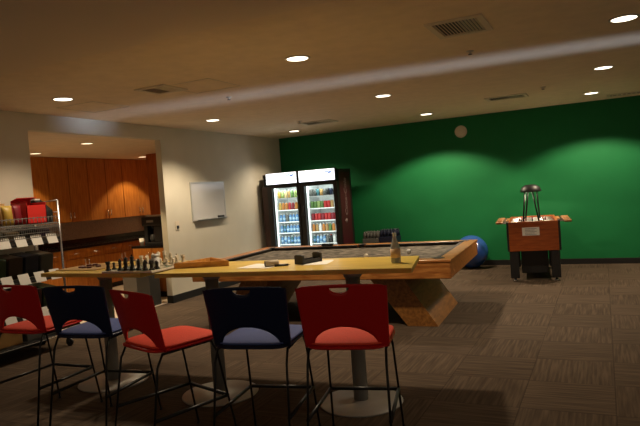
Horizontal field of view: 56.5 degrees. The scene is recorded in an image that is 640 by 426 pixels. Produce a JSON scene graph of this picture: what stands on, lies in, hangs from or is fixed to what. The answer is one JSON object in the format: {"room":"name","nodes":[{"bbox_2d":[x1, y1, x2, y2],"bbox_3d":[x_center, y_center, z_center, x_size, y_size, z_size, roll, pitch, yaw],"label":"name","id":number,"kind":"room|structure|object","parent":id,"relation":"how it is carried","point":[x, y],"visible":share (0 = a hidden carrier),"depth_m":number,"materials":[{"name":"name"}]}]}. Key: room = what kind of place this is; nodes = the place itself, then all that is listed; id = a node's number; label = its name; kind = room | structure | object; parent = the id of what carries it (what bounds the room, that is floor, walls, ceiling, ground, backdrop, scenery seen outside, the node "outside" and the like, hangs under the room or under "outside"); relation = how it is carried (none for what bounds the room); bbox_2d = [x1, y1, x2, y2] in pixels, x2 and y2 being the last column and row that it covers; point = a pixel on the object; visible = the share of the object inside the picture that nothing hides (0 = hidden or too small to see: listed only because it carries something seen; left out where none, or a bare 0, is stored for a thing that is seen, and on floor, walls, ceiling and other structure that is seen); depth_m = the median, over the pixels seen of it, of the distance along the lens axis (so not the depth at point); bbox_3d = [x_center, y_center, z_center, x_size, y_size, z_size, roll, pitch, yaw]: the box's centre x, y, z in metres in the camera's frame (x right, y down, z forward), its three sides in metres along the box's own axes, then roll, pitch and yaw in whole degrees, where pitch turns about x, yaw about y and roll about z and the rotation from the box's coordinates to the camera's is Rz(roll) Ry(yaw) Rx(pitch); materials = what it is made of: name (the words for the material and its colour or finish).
{"room":"common room","nodes":[
{"label":"common room","id":0,"kind":"room"},
{"bbox_2d":[28,131,155,159],"bbox_3d":[-4.383,-1.091,9.612,3.170,0.100,7.720,-3,2,26],"label":"ceiling","id":1,"kind":"structure","parent":0,"point":[48,144],"depth_m":9.86,"materials":[{"name":"paint"}]},
{"bbox_2d":[0,110,280,317],"bbox_3d":[-3.835,0.179,6.800,0.110,2.940,13.960,-3,2,26],"label":"wall","id":2,"kind":"structure","parent":0,"point":[183,156],"depth_m":10.02,"materials":[{"name":"beige paint"}]},
{"bbox_2d":[0,281,240,355],"bbox_3d":[-3.729,1.585,6.840,0.122,0.120,13.948,-3,2,26],"label":"baseboard","id":3,"kind":"structure","parent":2,"relation":"attached to","point":[189,294],"depth_m":9.87,"materials":[{"name":"black plastic"}]},
{"bbox_2d":[175,221,179,229],"bbox_3d":[-2.335,0.208,9.783,0.020,0.150,0.100,-3,2,26],"label":"light switch","id":4,"kind":"object","parent":2,"relation":"attached to","point":[177,226],"visible":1,"depth_m":9.78,"materials":[{"name":"beige plastic"}]},
{"bbox_2d":[189,181,227,221],"bbox_3d":[-1.952,-0.218,10.570,0.075,0.670,1.000,-3,2,26],"label":"whiteboard","id":5,"kind":"object","parent":2,"relation":"attached to","point":[207,199],"visible":0.99,"depth_m":10.54,"materials":[{"name":"white plastic"}]},
{"bbox_2d":[197,216,227,220],"bbox_3d":[-1.919,0.104,10.577,0.055,0.023,0.920,-3,2,26],"label":"marker tray","id":6,"kind":"object","parent":5,"relation":"on","point":[202,218],"depth_m":10.52,"materials":[{"name":"silver metal"}]},
{"bbox_2d":[0,0,335,75],"bbox_3d":[-0.617,-1.211,0.642,11.140,0.220,5.780,-3,2,26],"label":"ceiling","id":7,"kind":"structure","parent":0,"point":[33,33],"depth_m":3.63,"materials":[{"name":"beige paint"}]},
{"bbox_2d":[0,0,639,138],"bbox_3d":[2.365,-1.704,6.934,11.140,0.100,8.180,-3,2,26],"label":"ceiling","id":8,"kind":"structure","parent":0,"point":[358,51],"depth_m":6.05,"materials":[{"name":"paint"}]},
{"bbox_2d":[51,97,73,100],"bbox_3d":[-2.839,-1.256,6.583,0.236,0.010,0.236,-3,2,26],"label":"recessed light","id":9,"kind":"object","parent":8,"relation":"in","point":[55,98],"visible":1,"depth_m":6.56,"materials":[{"name":"beige"}]},
{"bbox_2d":[58,101,129,112],"bbox_3d":[-2.759,-1.289,7.264,0.600,0.006,0.600,-3,2,26],"label":"trim","id":10,"kind":"structure","parent":8,"relation":"attached to","point":[91,101],"depth_m":7.23,"materials":[{"name":"beige"}]},
{"bbox_2d":[134,84,187,94],"bbox_3d":[-1.716,-1.331,6.434,0.400,0.014,0.400,-3,2,26],"label":"ceiling vent","id":11,"kind":"object","parent":8,"relation":"in","point":[160,89],"visible":1,"depth_m":6.41,"materials":[{"name":"beige metal"}]},
{"bbox_2d":[170,78,239,92],"bbox_3d":[-1.270,-1.370,6.441,0.600,0.006,0.600,-3,2,26],"label":"trim","id":12,"kind":"structure","parent":8,"relation":"attached to","point":[206,78],"depth_m":6.39,"materials":[{"name":"beige"}]},
{"bbox_2d":[205,119,219,121],"bbox_3d":[-1.656,-1.433,9.215,0.236,0.010,0.236,-3,2,26],"label":"recessed light","id":13,"kind":"object","parent":8,"relation":"in","point":[209,120],"visible":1,"depth_m":9.19,"materials":[{"name":"beige"}]},
{"bbox_2d":[285,55,309,61],"bbox_3d":[-0.206,-1.410,5.446,0.236,0.010,0.236,-3,2,26],"label":"recessed light","id":14,"kind":"object","parent":8,"relation":"in","point":[295,58],"visible":1,"depth_m":5.42,"materials":[{"name":"beige"}]},
{"bbox_2d":[298,119,337,124],"bbox_3d":[-0.031,-1.593,10.473,0.600,0.014,0.400,-3,2,26],"label":"ceiling vent","id":15,"kind":"object","parent":8,"relation":"in","point":[325,120],"visible":1,"depth_m":10.45,"materials":[{"name":"beige metal"}]},
{"bbox_2d":[374,94,391,97],"bbox_3d":[0.848,-1.575,8.017,0.236,0.010,0.236,-3,2,26],"label":"recessed light","id":16,"kind":"object","parent":8,"relation":"in","point":[380,95],"visible":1,"depth_m":8.00,"materials":[{"name":"beige"}]},
{"bbox_2d":[424,13,492,38],"bbox_3d":[1.111,-1.481,4.749,0.440,0.014,0.520,-3,2,26],"label":"ceiling vent","id":17,"kind":"object","parent":8,"relation":"in","point":[476,23],"visible":1,"depth_m":4.73,"materials":[{"name":"beige metal"}]},
{"bbox_2d":[484,93,528,101],"bbox_3d":[2.826,-1.753,9.040,0.600,0.014,0.400,-3,2,26],"label":"ceiling vent","id":18,"kind":"object","parent":8,"relation":"in","point":[520,95],"visible":1,"depth_m":9.04,"materials":[{"name":"beige metal"}]},
{"bbox_2d":[583,92,598,94],"bbox_3d":[4.226,-1.866,9.289,0.236,0.010,0.236,-3,2,26],"label":"recessed light","id":19,"kind":"object","parent":8,"relation":"in","point":[588,93],"visible":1,"depth_m":9.28,"materials":[{"name":"beige"}]},
{"bbox_2d":[593,65,613,69],"bbox_3d":[3.374,-1.729,7.096,0.236,0.010,0.236,-3,2,26],"label":"recessed light","id":20,"kind":"object","parent":8,"relation":"in","point":[606,66],"visible":1,"depth_m":7.08,"materials":[{"name":"beige"}]},
{"bbox_2d":[607,91,639,97],"bbox_3d":[5.153,-1.941,9.565,1.000,0.014,0.280,-3,2,26],"label":"ceiling vent","id":21,"kind":"object","parent":8,"relation":"in","point":[633,92],"visible":1,"depth_m":9.66,"materials":[{"name":"beige metal"}]},
{"bbox_2d":[608,14,639,22],"bbox_3d":[2.482,-1.587,4.868,0.236,0.010,0.236,-3,2,26],"label":"recessed light","id":22,"kind":"object","parent":8,"relation":"in","point":[627,17],"visible":1,"depth_m":4.85,"materials":[{"name":"beige"}]},
{"bbox_2d":[0,263,639,425],"bbox_3d":[-0.224,1.495,5.178,14.620,0.100,13.960,-3,2,26],"label":"floor","id":23,"kind":"structure","parent":0,"point":[536,349],"depth_m":5.42,"materials":[{"name":"carpet"}]},
{"bbox_2d":[0,199,73,353],"bbox_3d":[-3.600,0.774,6.408,0.550,1.747,1.724,-3,2,26],"label":"rack","id":24,"kind":"object","parent":23,"relation":"on","point":[21,241],"visible":0.66,"depth_m":6.69,"materials":[{"name":"silver metal"}]},
{"bbox_2d":[0,259,5,281],"bbox_3d":[-3.576,0.618,6.469,0.310,0.276,0.176,-3,2,26],"label":"carton","id":25,"kind":"object","parent":24,"relation":"on","point":[2,261],"visible":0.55,"depth_m":6.45,"materials":[{"name":"green"}]},
{"bbox_2d":[0,206,13,225],"bbox_3d":[-3.450,0.031,6.575,0.090,0.219,0.133,-3,2,20],"label":"packet","id":26,"kind":"object","parent":24,"relation":"on","point":[6,211],"visible":0.93,"depth_m":6.54,"materials":[{"name":"yellow plastic"}]},
{"bbox_2d":[0,229,18,239],"bbox_3d":[-3.526,0.243,6.647,0.286,0.123,0.176,-3,2,26],"label":"carton","id":27,"kind":"object","parent":24,"relation":"on","point":[1,230],"visible":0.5,"depth_m":6.58,"materials":[{"name":"brown"}]},
{"bbox_2d":[0,254,22,279],"bbox_3d":[-3.489,0.605,6.654,0.310,0.276,0.176,-3,2,26],"label":"carton","id":28,"kind":"object","parent":24,"relation":"on","point":[14,264],"visible":0.61,"depth_m":6.58,"materials":[{"name":"brown cardboard"}]},
{"bbox_2d":[0,333,22,348],"bbox_3d":[-3.522,1.381,6.512,0.280,0.170,0.400,-3,2,26],"label":"carton","id":29,"kind":"object","parent":24,"relation":"on","point":[6,340],"visible":0.56,"depth_m":6.49,"materials":[{"name":"brown cardboard"}]},
{"bbox_2d":[12,205,21,224],"bbox_3d":[-3.388,0.023,6.682,0.050,0.219,0.100,-3,2,26],"label":"packet","id":30,"kind":"object","parent":24,"relation":"on","point":[16,208],"visible":0.88,"depth_m":6.67,"materials":[{"name":"red plastic"}]},
{"bbox_2d":[5,228,34,237],"bbox_3d":[-3.438,0.231,6.832,0.286,0.123,0.176,-3,2,26],"label":"carton","id":31,"kind":"object","parent":24,"relation":"on","point":[19,229],"visible":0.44,"depth_m":6.78,"materials":[{"name":"black cardboard"}]},
{"bbox_2d":[9,252,37,276],"bbox_3d":[-3.401,0.592,6.839,0.310,0.276,0.176,-3,2,26],"label":"carton","id":32,"kind":"object","parent":24,"relation":"on","point":[30,261],"visible":0.56,"depth_m":6.77,"materials":[{"name":"black"}]},
{"bbox_2d":[10,197,46,223],"bbox_3d":[-3.365,-0.027,6.890,0.260,0.304,0.260,-3,2,26],"label":"snack box","id":33,"kind":"object","parent":24,"relation":"on","point":[28,209],"visible":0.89,"depth_m":6.83,"materials":[{"name":"red cardboard"}]},
{"bbox_2d":[0,336,56,353],"bbox_3d":[-3.548,1.488,6.433,0.460,0.013,1.686,-3,2,26],"label":"shelf","id":34,"kind":"object","parent":24,"relation":"attached to","point":[25,343],"depth_m":6.57,"materials":[{"name":"grey metal"}]},
{"bbox_2d":[0,215,59,241],"bbox_3d":[-3.642,0.205,6.388,0.461,0.236,1.694,-3,2,26],"label":"shelf","id":35,"kind":"object","parent":24,"relation":"attached to","point":[47,236],"depth_m":6.72,"materials":[{"name":"grey metal"}]},
{"bbox_2d":[22,226,49,235],"bbox_3d":[-3.350,0.218,7.016,0.286,0.123,0.176,-3,2,26],"label":"carton","id":36,"kind":"object","parent":24,"relation":"on","point":[30,227],"visible":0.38,"depth_m":6.98,"materials":[{"name":"grey"}]},
{"bbox_2d":[25,250,52,272],"bbox_3d":[-3.313,0.580,7.024,0.310,0.276,0.176,-3,2,26],"label":"carton","id":37,"kind":"object","parent":24,"relation":"on","point":[45,259],"visible":0.52,"depth_m":6.96,"materials":[{"name":"black"}]},
{"bbox_2d":[22,332,55,340],"bbox_3d":[-3.325,1.352,6.927,0.280,0.170,0.400,-3,2,26],"label":"carton","id":38,"kind":"object","parent":24,"relation":"on","point":[26,337],"visible":0.12,"depth_m":6.74,"materials":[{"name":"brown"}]},
{"bbox_2d":[37,288,41,302],"bbox_3d":[-3.370,0.991,6.852,0.313,0.296,0.176,-3,2,26],"label":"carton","id":39,"kind":"object","parent":24,"relation":"on","point":[39,290],"visible":0.11,"depth_m":6.84,"materials":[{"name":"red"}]},
{"bbox_2d":[29,282,54,307],"bbox_3d":[-3.283,0.978,7.037,0.313,0.296,0.176,-3,2,26],"label":"carton","id":40,"kind":"object","parent":24,"relation":"on","point":[40,285],"visible":0.24,"depth_m":6.94,"materials":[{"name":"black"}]},
{"bbox_2d":[30,199,53,221],"bbox_3d":[-3.309,-0.028,7.077,0.260,0.285,0.100,-3,2,26],"label":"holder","id":41,"kind":"object","parent":24,"relation":"on","point":[49,211],"visible":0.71,"depth_m":7.05,"materials":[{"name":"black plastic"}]},
{"bbox_2d":[0,285,102,425],"bbox_3d":[-2.195,1.060,4.729,0.528,1.085,0.675,-3,2,24],"label":"bar stool","id":42,"kind":"object","parent":23,"relation":"on","point":[22,301],"visible":0.95,"depth_m":4.48,"materials":[{"name":"red plastic"}]},
{"bbox_2d":[41,251,67,291],"bbox_3d":[-5.130,1.177,10.694,0.656,0.875,0.948,-3,2,26],"label":"base cabinet","id":43,"kind":"object","parent":23,"relation":"on","point":[57,262],"visible":0.19,"depth_m":10.82,"materials":[{"name":"brown wood"}]},
{"bbox_2d":[65,245,104,291],"bbox_3d":[-4.724,1.118,11.550,0.656,0.875,0.948,-3,2,26],"label":"base cabinet","id":44,"kind":"object","parent":23,"relation":"on","point":[90,255],"visible":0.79,"depth_m":11.36,"materials":[{"name":"brown wood"}]},
{"bbox_2d":[42,285,162,425],"bbox_3d":[-1.612,1.028,4.418,0.528,1.085,0.675,-3,2,20],"label":"bar stool","id":45,"kind":"object","parent":23,"relation":"on","point":[85,303],"visible":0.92,"depth_m":4.18,"materials":[{"name":"blue plastic"}]},
{"bbox_2d":[41,260,190,392],"bbox_3d":[-1.885,1.033,5.661,1.280,1.030,0.975,-3,2,29],"label":"table","id":46,"kind":"object","parent":23,"relation":"on","point":[105,280],"visible":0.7,"depth_m":5.45,"materials":[{"name":"brown wood"}]},
{"bbox_2d":[56,263,129,270],"bbox_3d":[-2.223,0.529,5.882,0.530,0.008,0.480,-3,2,26],"label":"board","id":47,"kind":"object","parent":46,"relation":"on","point":[103,266],"visible":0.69,"depth_m":5.76,"materials":[{"name":"wood"}]},
{"bbox_2d":[102,264,173,273],"bbox_3d":[-1.542,0.491,5.387,0.568,0.019,0.584,-3,2,26],"label":"board","id":48,"kind":"object","parent":46,"relation":"on","point":[163,267],"visible":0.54,"depth_m":5.16,"materials":[{"name":"beige"}]},
{"bbox_2d":[105,261,110,270],"bbox_3d":[-1.875,0.469,5.271,0.050,0.079,0.049,-3,2,26],"label":"chess rook","id":49,"kind":"object","parent":48,"relation":"on","point":[107,264],"visible":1,"depth_m":5.26,"materials":[{"name":"black"}]},
{"bbox_2d":[117,259,122,270],"bbox_3d":[-1.748,0.450,5.210,0.050,0.103,0.049,-3,2,26],"label":"bishop","id":50,"kind":"object","parent":48,"relation":"on","point":[119,260],"visible":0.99,"depth_m":5.20,"materials":[{"name":"black"}]},
{"bbox_2d":[123,257,129,270],"bbox_3d":[-1.685,0.440,5.180,0.054,0.116,0.053,-3,2,26],"label":"chess queen","id":51,"kind":"object","parent":48,"relation":"on","point":[126,268],"visible":0.98,"depth_m":5.17,"materials":[{"name":"black"}]},
{"bbox_2d":[129,254,135,270],"bbox_3d":[-1.623,0.426,5.149,0.054,0.138,0.053,-3,2,26],"label":"king","id":52,"kind":"object","parent":48,"relation":"on","point":[132,260],"visible":0.99,"depth_m":5.14,"materials":[{"name":"black"}]},
{"bbox_2d":[136,258,141,270],"bbox_3d":[-1.558,0.439,5.119,0.050,0.103,0.049,-3,2,26],"label":"bishop","id":53,"kind":"object","parent":48,"relation":"on","point":[138,260],"visible":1,"depth_m":5.11,"materials":[{"name":"black"}]},
{"bbox_2d":[142,260,147,269],"bbox_3d":[-1.494,0.443,5.089,0.050,0.088,0.049,-3,2,26],"label":"knight","id":54,"kind":"object","parent":48,"relation":"on","point":[144,261],"visible":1,"depth_m":5.08,"materials":[{"name":"black"}]},
{"bbox_2d":[149,260,154,269],"bbox_3d":[-1.430,0.444,5.059,0.050,0.079,0.049,-3,2,26],"label":"chess rook","id":55,"kind":"object","parent":48,"relation":"on","point":[151,262],"visible":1,"depth_m":5.04,"materials":[{"name":"black"}]},
{"bbox_2d":[151,254,159,266],"bbox_3d":[-1.463,0.421,5.292,0.076,0.113,0.076,-3,2,26],"label":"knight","id":56,"kind":"object","parent":48,"relation":"on","point":[154,257],"visible":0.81,"depth_m":5.26,"materials":[{"name":"white"}]},
{"bbox_2d":[162,249,166,263],"bbox_3d":[-1.442,0.399,5.530,0.054,0.138,0.053,-3,2,26],"label":"king","id":57,"kind":"object","parent":48,"relation":"on","point":[164,251],"visible":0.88,"depth_m":5.52,"materials":[{"name":"beige"}]},
{"bbox_2d":[168,252,171,263],"bbox_3d":[-1.377,0.413,5.501,0.050,0.103,0.049,-3,2,26],"label":"bishop","id":58,"kind":"object","parent":48,"relation":"on","point":[170,253],"visible":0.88,"depth_m":5.49,"materials":[{"name":"beige"}]},
{"bbox_2d":[174,254,179,262],"bbox_3d":[-1.313,0.417,5.470,0.050,0.088,0.049,-3,2,26],"label":"knight","id":59,"kind":"object","parent":48,"relation":"on","point":[176,255],"visible":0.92,"depth_m":5.46,"materials":[{"name":"beige"}]},
{"bbox_2d":[181,254,185,261],"bbox_3d":[-1.249,0.418,5.440,0.050,0.079,0.049,-3,2,26],"label":"chess rook","id":60,"kind":"object","parent":48,"relation":"on","point":[182,255],"visible":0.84,"depth_m":5.43,"materials":[{"name":"beige wood"}]},
{"bbox_2d":[104,240,137,286],"bbox_3d":[-4.317,1.059,12.407,0.656,0.875,0.948,-3,2,26],"label":"base cabinet","id":61,"kind":"object","parent":23,"relation":"on","point":[113,252],"visible":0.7,"depth_m":12.18,"materials":[{"name":"brown wood"}]},
{"bbox_2d":[123,259,150,297],"bbox_3d":[-3.020,1.141,10.073,0.536,0.680,0.336,-3,2,26],"label":"recycling bin","id":62,"kind":"object","parent":23,"relation":"on","point":[129,284],"visible":0.03,"depth_m":9.98,"materials":[{"name":"grey plastic"}]},
{"bbox_2d":[136,275,161,305],"bbox_3d":[-2.745,1.154,9.544,0.276,0.650,0.256,-3,2,26],"label":"waste bin","id":63,"kind":"object","parent":23,"relation":"on","point":[150,285],"visible":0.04,"depth_m":9.46,"materials":[{"name":"grey plastic"}]},
{"bbox_2d":[131,244,166,296],"bbox_3d":[-2.739,0.994,10.631,0.920,0.895,0.735,-3,2,26],"label":"base cabinet","id":64,"kind":"object","parent":23,"relation":"on","point":[139,250],"visible":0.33,"depth_m":10.34,"materials":[{"name":"brown wood"}]},
{"bbox_2d":[139,238,143,245],"bbox_3d":[-3.146,0.511,10.533,0.088,0.132,0.086,-3,2,26],"label":"paper cups","id":65,"kind":"object","parent":64,"relation":"on","point":[141,240],"visible":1,"depth_m":10.50,"materials":[{"name":"white paper"}]},
{"bbox_2d":[131,244,162,248],"bbox_3d":[-2.763,0.567,10.632,0.920,0.040,0.700,-3,2,26],"label":"countertop","id":66,"kind":"structure","parent":64,"relation":"on","point":[139,246],"depth_m":10.38,"materials":[{"name":"black stone"}]},
{"bbox_2d":[141,214,162,244],"bbox_3d":[-2.770,0.285,10.557,0.640,0.525,0.406,-3,2,26],"label":"coffee machine","id":67,"kind":"object","parent":64,"relation":"on","point":[152,224],"visible":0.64,"depth_m":10.44,"materials":[{"name":"black plastic"}]},
{"bbox_2d":[109,289,236,425],"bbox_3d":[-0.976,0.999,3.904,0.528,1.085,0.675,-2,3,45],"label":"bar stool","id":68,"kind":"object","parent":23,"relation":"on","point":[137,311],"visible":0.97,"depth_m":3.75,"materials":[{"name":"red plastic"}]},
{"bbox_2d":[202,287,320,425],"bbox_3d":[-0.349,0.958,3.769,0.528,1.085,0.675,-4,2,16],"label":"bar stool","id":69,"kind":"object","parent":23,"relation":"on","point":[261,316],"visible":0.98,"depth_m":3.54,"materials":[{"name":"blue plastic"}]},
{"bbox_2d":[262,171,303,246],"bbox_3d":[-0.604,0.201,12.218,0.840,2.055,0.748,-3,2,26],"label":"cooler","id":70,"kind":"object","parent":23,"relation":"on","point":[273,183],"visible":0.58,"depth_m":12.05,"materials":[{"name":"black"}]},
{"bbox_2d":[274,189,279,246],"bbox_3d":[-0.625,0.238,11.979,0.541,1.560,0.020,-3,2,26],"label":"tube light","id":71,"kind":"object","parent":70,"relation":"attached to","point":[275,197],"depth_m":12.08,"materials":[{"name":"white plastic"}]},
{"bbox_2d":[154,256,418,417],"bbox_3d":[-0.232,0.941,4.814,2.155,1.030,0.875,-3,2,21],"label":"table","id":72,"kind":"object","parent":23,"relation":"on","point":[346,403],"visible":0.75,"depth_m":4.60,"materials":[{"name":"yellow wood"}]},
{"bbox_2d":[174,257,228,268],"bbox_3d":[-1.065,0.446,5.221,0.398,0.048,0.458,-5,2,-28],"label":"ball rack","id":73,"kind":"object","parent":72,"relation":"on","point":[211,261],"visible":1,"depth_m":5.16,"materials":[{"name":"orange wood"}]},
{"bbox_2d":[239,264,274,267],"bbox_3d":[-0.482,0.438,4.922,0.321,0.002,0.262,-3,2,31],"label":"paper sheet","id":74,"kind":"object","parent":72,"relation":"on","point":[253,265],"visible":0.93,"depth_m":4.91,"materials":[{"name":"white paper"}]},
{"bbox_2d":[264,260,278,266],"bbox_3d":[-0.393,0.408,4.839,0.112,0.049,0.050,-5,2,-17],"label":"roll","id":75,"kind":"object","parent":74,"relation":"on","point":[268,263],"visible":0.96,"depth_m":4.82,"materials":[{"name":"beige"}]},
{"bbox_2d":[275,264,289,266],"bbox_3d":[-0.303,0.420,4.810,0.126,0.018,0.018,-4,2,-3],"label":"pen","id":76,"kind":"object","parent":72,"relation":"on","point":[276,265],"visible":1,"depth_m":4.80,"materials":[{"name":"black plastic"}]},
{"bbox_2d":[300,260,332,265],"bbox_3d":[-0.021,0.406,4.873,0.220,0.002,0.280,-4,2,14],"label":"paper sheet","id":77,"kind":"object","parent":72,"relation":"on","point":[323,262],"visible":0.71,"depth_m":4.83,"materials":[{"name":"white paper"}]},
{"bbox_2d":[294,252,321,264],"bbox_3d":[-0.096,0.370,4.906,0.094,0.076,0.227,-2,3,44],"label":"caddy","id":78,"kind":"object","parent":77,"relation":"on","point":[316,256],"visible":1,"depth_m":4.86,"materials":[{"name":"black plastic"}]},
{"bbox_2d":[390,233,400,262],"bbox_3d":[0.567,0.262,4.495,0.076,0.227,0.076,-3,2,26],"label":"glass bottle","id":79,"kind":"object","parent":72,"relation":"on","point":[395,252],"visible":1,"depth_m":4.47,"materials":[{"name":"brown"}]},
{"bbox_2d":[298,168,354,245],"bbox_3d":[0.154,0.158,11.855,0.823,2.055,0.748,-3,2,26],"label":"cooler","id":80,"kind":"object","parent":23,"relation":"on","point":[339,180],"visible":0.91,"depth_m":11.70,"materials":[{"name":"black"}]},
{"bbox_2d":[306,186,311,245],"bbox_3d":[0.060,0.199,11.652,0.601,1.560,0.020,-3,2,26],"label":"tube light","id":81,"kind":"object","parent":80,"relation":"attached to","point":[307,195],"depth_m":11.77,"materials":[{"name":"white"}]},
{"bbox_2d":[192,239,477,326],"bbox_3d":[0.301,0.913,8.016,3.320,0.789,2.160,-3,2,22],"label":"pool table","id":82,"kind":"object","parent":23,"relation":"on","point":[419,297],"visible":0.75,"depth_m":7.34,"materials":[{"name":"brown wood"}]},
{"bbox_2d":[226,249,271,260],"bbox_3d":[-1.088,0.628,8.564,0.050,0.042,1.700,-3,2,22],"label":"cushion","id":83,"kind":"object","parent":82,"relation":"on","point":[264,251],"depth_m":8.69,"materials":[{"name":"black fabric"}]},
{"bbox_2d":[274,245,356,250],"bbox_3d":[-0.081,0.535,9.115,1.360,0.042,0.050,-3,2,22],"label":"cushion","id":84,"kind":"object","parent":82,"relation":"on","point":[334,246],"depth_m":9.10,"materials":[{"name":"black fabric"}]},
{"bbox_2d":[321,243,333,245],"bbox_3d":[0.114,0.481,9.070,0.180,0.035,0.060,-3,2,26],"label":"box","id":85,"kind":"object","parent":82,"relation":"on","point":[323,244],"visible":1,"depth_m":9.05,"materials":[{"name":"black plastic"}]},
{"bbox_2d":[365,241,458,247],"bbox_3d":[1.304,0.453,8.546,1.360,0.042,0.050,-3,2,22],"label":"cushion","id":86,"kind":"object","parent":82,"relation":"on","point":[441,243],"depth_m":8.52,"materials":[{"name":"black fabric"}]},
{"bbox_2d":[438,242,461,256],"bbox_3d":[1.636,0.467,7.443,0.050,0.042,1.700,-3,2,22],"label":"cushion","id":87,"kind":"object","parent":82,"relation":"on","point":[458,244],"depth_m":7.33,"materials":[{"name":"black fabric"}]},
{"bbox_2d":[295,284,404,425],"bbox_3d":[0.208,0.923,3.603,0.528,1.085,0.675,-4,2,14],"label":"bar stool","id":88,"kind":"object","parent":23,"relation":"on","point":[356,318],"visible":1,"depth_m":3.36,"materials":[{"name":"red plastic"}]},
{"bbox_2d":[460,235,488,267],"bbox_3d":[2.811,0.715,11.059,0.610,0.610,0.610,-3,2,26],"label":"exercise ball","id":89,"kind":"object","parent":23,"relation":"on","point":[481,257],"visible":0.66,"depth_m":10.85,"materials":[{"name":"blue plastic"}]},
{"bbox_2d":[496,184,571,280],"bbox_3d":[3.495,0.270,9.780,1.120,1.485,1.405,-3,2,20],"label":"foosball table","id":90,"kind":"object","parent":23,"relation":"on","point":[533,236],"visible":1,"depth_m":9.23,"materials":[{"name":"brown wood"}]},
{"bbox_3d":[-5.943,1.295,8.980,0.656,0.875,0.948,-3,2,26],"label":"base cabinet","id":91,"kind":"object","parent":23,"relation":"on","visible":0},
{"bbox_2d":[38,231,144,252],"bbox_3d":[-4.966,0.636,11.111,0.649,0.149,5.710,-3,2,26],"label":"countertop","id":92,"kind":"structure","parent":91,"relation":"on","point":[131,236],"depth_m":12.03,"materials":[{"name":"black stone"}]},
{"bbox_3d":[1.097,0.989,11.968,0.340,0.250,0.300,-3,2,26],"label":"case","id":93,"kind":"object","parent":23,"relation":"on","visible":0},
{"bbox_3d":[1.079,0.738,11.960,0.340,0.250,0.300,-3,2,26],"label":"case","id":94,"kind":"object","parent":93,"relation":"on","visible":0},
{"bbox_2d":[363,230,379,243],"bbox_3d":[1.060,0.487,11.951,0.340,0.250,0.300,-3,2,26],"label":"case","id":95,"kind":"object","parent":94,"relation":"on","point":[368,236],"visible":0.89,"depth_m":11.84,"materials":[{"name":"grey plastic"}]},
{"bbox_2d":[363,238,378,243],"bbox_3d":[1.065,0.556,11.953,0.340,0.112,0.300,-3,2,26],"label":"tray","id":96,"kind":"object","parent":95,"relation":"on","point":[365,240],"depth_m":11.82,"materials":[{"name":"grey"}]},
{"bbox_3d":[1.421,0.966,11.813,0.360,0.260,0.300,-3,2,26],"label":"case","id":97,"kind":"object","parent":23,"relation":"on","visible":0},
{"bbox_3d":[1.402,0.705,11.804,0.360,0.260,0.300,-3,2,26],"label":"case","id":98,"kind":"object","parent":97,"relation":"on","visible":0},
{"bbox_2d":[379,228,400,242],"bbox_3d":[1.383,0.444,11.795,0.360,0.260,0.300,-3,2,26],"label":"case","id":99,"kind":"object","parent":98,"relation":"on","point":[385,235],"visible":0.94,"depth_m":11.70,"materials":[{"name":"blue"}]},
{"bbox_2d":[379,235,400,242],"bbox_3d":[1.388,0.515,11.797,0.360,0.117,0.300,-3,2,26],"label":"tray","id":100,"kind":"object","parent":99,"relation":"on","point":[383,238],"depth_m":11.68,"materials":[{"name":"blue"}]},
{"bbox_2d":[279,95,639,259],"bbox_3d":[4.291,-0.550,10.718,11.450,2.940,0.150,-3,2,26],"label":"wall","id":101,"kind":"structure","parent":0,"point":[425,181],"depth_m":11.11,"materials":[{"name":"green paint"}]},
{"bbox_2d":[455,125,466,137],"bbox_3d":[2.672,-1.546,11.315,0.230,0.230,0.035,-3,2,26],"label":"wall clock","id":102,"kind":"object","parent":101,"relation":"attached to","point":[460,131],"visible":1,"depth_m":11.30,"materials":[{"name":"beige"}]},
{"bbox_2d":[482,257,639,264],"bbox_3d":[4.320,0.873,10.713,11.140,0.100,0.012,-3,2,26],"label":"baseboard","id":103,"kind":"structure","parent":101,"relation":"attached to","point":[636,259],"depth_m":10.50,"materials":[{"name":"black plastic"}]},
{"bbox_3d":[-5.680,0.290,10.588,0.150,2.730,8.200,-3,2,26],"label":"wall","id":104,"kind":"structure","parent":0,"visible":0},
{"bbox_2d":[30,157,49,225],"bbox_3d":[-5.371,-0.378,10.701,0.376,1.249,0.948,-3,2,26],"label":"upper cabinet","id":105,"kind":"object","parent":104,"relation":"attached to","point":[38,164],"visible":0.16,"depth_m":10.90,"materials":[{"name":"brown wood"}]},
{"bbox_2d":[46,157,90,223],"bbox_3d":[-4.964,-0.437,11.557,0.376,1.249,0.948,-3,2,26],"label":"upper cabinet","id":106,"kind":"object","parent":104,"relation":"attached to","point":[66,177],"visible":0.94,"depth_m":11.48,"materials":[{"name":"brown wood"}]},
{"bbox_2d":[36,215,144,240],"bbox_3d":[-5.268,0.449,11.241,0.012,0.449,5.710,-3,2,26],"label":"backsplash","id":107,"kind":"structure","parent":104,"relation":"attached to","point":[92,228],"depth_m":12.51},
{"bbox_2d":[86,158,124,219],"bbox_3d":[-4.558,-0.496,12.414,0.376,1.249,0.948,-3,2,26],"label":"upper cabinet","id":108,"kind":"object","parent":104,"relation":"attached to","point":[104,176],"visible":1,"depth_m":12.32,"materials":[{"name":"brown wood"}]},
{"bbox_2d":[120,159,150,216],"bbox_3d":[-4.152,-0.555,13.271,0.376,1.249,0.948,-3,2,26],"label":"upper cabinet","id":109,"kind":"object","parent":104,"relation":"attached to","point":[134,172],"visible":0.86,"depth_m":13.11,"materials":[{"name":"brown wood"}]},
{"bbox_2d":[146,153,160,214],"bbox_3d":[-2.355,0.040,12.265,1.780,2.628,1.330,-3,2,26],"label":"upper cabinet","id":110,"kind":"object","parent":104,"relation":"attached to","point":[151,163],"visible":0.06,"depth_m":12.00,"materials":[{"name":"brown wood"}]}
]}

